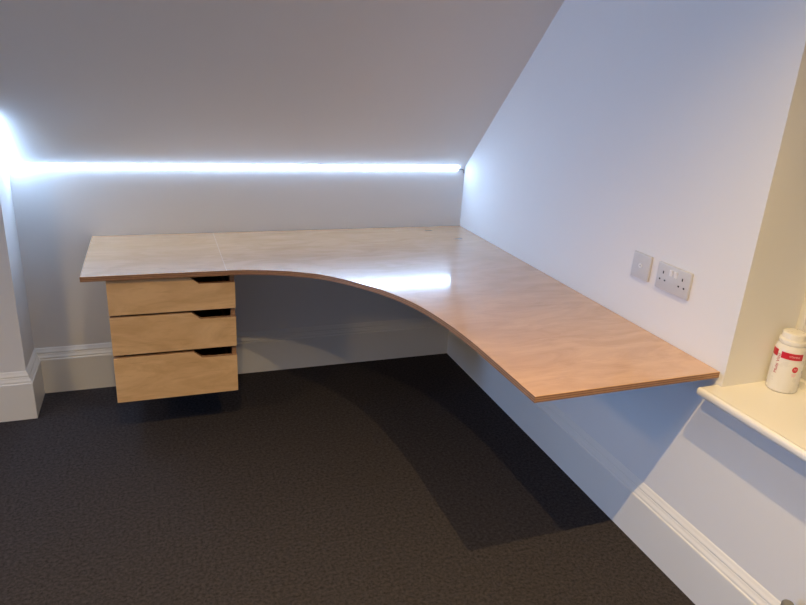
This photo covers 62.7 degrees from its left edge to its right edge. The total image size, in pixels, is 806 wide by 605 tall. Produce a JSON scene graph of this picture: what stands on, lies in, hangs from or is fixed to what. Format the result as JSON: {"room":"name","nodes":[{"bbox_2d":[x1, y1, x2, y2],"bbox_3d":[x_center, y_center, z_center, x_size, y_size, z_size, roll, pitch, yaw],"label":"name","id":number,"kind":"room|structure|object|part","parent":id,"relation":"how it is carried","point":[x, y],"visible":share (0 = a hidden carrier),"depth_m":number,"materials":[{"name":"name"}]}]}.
{"room":"home office","nodes":[
{"label":"home office","id":0,"kind":"room"},
{"bbox_2d":[0,148,33,372],"bbox_3d":[-3.946,-0.015,1.992,4.912,1.306,0.357,-4,21,-20],"label":"wall","id":1,"kind":"structure","parent":0,"point":[16,338],"depth_m":2.74,"materials":[{"name":"paint"}]},
{"bbox_2d":[0,130,11,165],"bbox_3d":[-1.577,-0.634,2.595,0.021,0.232,0.211,-4,21,-20],"label":"led strip","id":2,"kind":"object","parent":1,"relation":"attached to","point":[5,152],"visible":1,"depth_m":2.65,"materials":[{"name":"white plastic"}]},
{"bbox_2d":[0,371,37,421],"bbox_3d":[-3.901,0.558,2.013,4.934,0.221,0.022,-4,21,-20],"label":"baseboard","id":3,"kind":"structure","parent":1,"relation":"attached to","point":[17,399],"depth_m":2.82,"materials":[{"name":"wood"}]},
{"bbox_2d":[26,349,44,416],"bbox_3d":[-1.637,0.357,2.949,0.022,0.221,0.258,-4,21,-20],"label":"baseboard","id":4,"kind":"structure","parent":1,"relation":"attached to","point":[34,370],"depth_m":2.93,"materials":[{"name":"wood"}]},
{"bbox_2d":[8,166,464,347],"bbox_3d":[-0.707,-0.173,3.322,2.088,1.069,0.120,-4,21,-20],"label":"wall","id":5,"kind":"structure","parent":0,"point":[58,212],"depth_m":3.09,"materials":[{"name":"paint"}]},
{"bbox_2d":[10,164,463,172],"bbox_3d":[-0.651,-0.624,3.095,2.075,0.038,0.011,-4,21,-20],"label":"led strip","id":6,"kind":"object","parent":5,"relation":"attached to","point":[13,166],"visible":1,"depth_m":3.03,"materials":[{"name":"white plastic"}]},
{"bbox_2d":[10,164,458,169],"bbox_3d":[-0.668,-0.629,3.086,2.038,0.022,0.009,-4,21,-20],"label":"diffuser","id":7,"kind":"object","parent":6,"relation":"attached to","point":[13,166],"depth_m":3.03,"materials":[{"name":"white plastic"}]},
{"bbox_2d":[34,317,448,392],"bbox_3d":[-0.707,0.249,3.403,2.088,0.221,0.022,-4,21,-20],"label":"baseboard","id":8,"kind":"structure","parent":5,"relation":"attached to","point":[87,366],"depth_m":3.45,"materials":[{"name":"wood"}]},
{"bbox_2d":[79,225,719,402],"bbox_3d":[-0.228,-0.036,2.443,1.800,0.020,1.840,-4,21,-20],"label":"desk","id":9,"kind":"object","parent":5,"relation":"attached to","point":[550,340],"visible":1,"depth_m":2.53,"materials":[{"name":"brown wood"}]},
{"bbox_2d":[106,275,237,402],"bbox_3d":[-0.993,0.054,2.863,0.470,0.519,0.525,-4,21,-20],"label":"drawer unit","id":10,"kind":"object","parent":9,"relation":"hanging from","point":[171,337],"visible":0.86,"depth_m":2.63,"materials":[{"name":"brown wood"}]},
{"bbox_3d":[-0.896,-0.031,2.579,0.470,0.139,0.018,-4,21,-20],"label":"drawer","id":11,"kind":"part","parent":10,"relation":"part of","materials":[{"name":"brown wood"}]},
{"bbox_3d":[-0.905,0.117,2.632,0.470,0.158,0.018,-4,21,-20],"label":"drawer","id":12,"kind":"part","parent":10,"relation":"part of","materials":[{"name":"brown wood"}]},
{"bbox_3d":[-0.915,0.292,2.695,0.470,0.193,0.018,-4,21,-20],"label":"drawer","id":13,"kind":"part","parent":10,"relation":"part of","materials":[{"name":"brown wood"}]},
{"bbox_2d":[0,0,564,166],"bbox_3d":[-1.869,-0.177,-0.386,7.460,1.591,5.840,-4,21,-20],"label":"ceiling","id":14,"kind":"structure","parent":0,"point":[83,82],"depth_m":2.59,"materials":[{"name":"paint"}]},
{"bbox_2d":[0,353,694,604],"bbox_3d":[-2.071,1.489,0.172,7.240,0.080,5.840,-4,21,-20],"label":"floor","id":15,"kind":"structure","parent":0,"point":[396,481],"depth_m":2.43,"materials":[{"name":"carpet"}]},
{"bbox_2d":[780,599,793,604],"bbox_3d":[1.001,0.774,1.705,0.031,0.032,0.031,-4,21,-20],"label":"radiator valve","id":16,"kind":"object","parent":15,"relation":"on","point":[785,601],"visible":1,"depth_m":1.70,"materials":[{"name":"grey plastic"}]},
{"bbox_2d":[460,0,805,604],"bbox_3d":[1.423,0.062,1.049,0.340,2.400,5.720,-4,21,-20],"label":"wall","id":17,"kind":"structure","parent":0,"point":[672,132],"depth_m":2.05,"materials":[{"name":"paint"}]},
{"bbox_2d":[447,331,780,604],"bbox_3d":[1.212,1.118,1.303,0.022,0.221,5.600,-4,21,-20],"label":"baseboard","id":18,"kind":"structure","parent":17,"relation":"attached to","point":[702,571],"depth_m":2.35,"materials":[{"name":"wood"}]},
{"bbox_2d":[631,250,652,281],"bbox_3d":[0.799,-0.122,2.219,0.012,0.086,0.086,-4,21,-20],"label":"light switch","id":19,"kind":"object","parent":17,"relation":"attached to","point":[642,263],"visible":1,"depth_m":2.21,"materials":[{"name":"grey plastic"}]},
{"bbox_2d":[655,261,693,300],"bbox_3d":[0.851,-0.070,2.085,0.012,0.086,0.146,-4,21,-20],"label":"double socket","id":20,"kind":"object","parent":17,"relation":"attached to","point":[676,281],"visible":1,"depth_m":2.08,"materials":[{"name":"grey plastic"}]},
{"bbox_2d":[697,292,805,462],"bbox_3d":[1.310,-0.197,1.205,0.412,1.430,1.293,-4,21,-20],"label":"windowsill","id":21,"kind":"structure","parent":17,"relation":"in","point":[779,417],"depth_m":1.83,"materials":[{"name":"wood"}]},
{"bbox_3d":[1.221,0.465,1.424,0.307,0.028,1.293,-4,21,-20],"label":"sill","id":22,"kind":"part","parent":21,"relation":"part of","materials":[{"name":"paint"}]},
{"bbox_2d":[765,328,805,393],"bbox_3d":[1.120,0.168,1.924,0.084,0.179,0.084,-4,21,-20],"label":"bottle","id":23,"kind":"object","parent":21,"relation":"on","point":[788,359],"visible":1,"depth_m":1.90,"materials":[{"name":"beige plastic"}]},
{"bbox_3d":[1.454,-0.207,1.257,0.105,1.430,1.245,-4,21,-20],"label":"frame","id":24,"kind":"part","parent":21,"relation":"part of","materials":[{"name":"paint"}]},
{"bbox_3d":[1.420,0.090,1.357,0.035,0.699,1.200,-4,21,-20],"label":"sash","id":25,"kind":"part","parent":21,"relation":"part of","materials":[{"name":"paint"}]}
]}

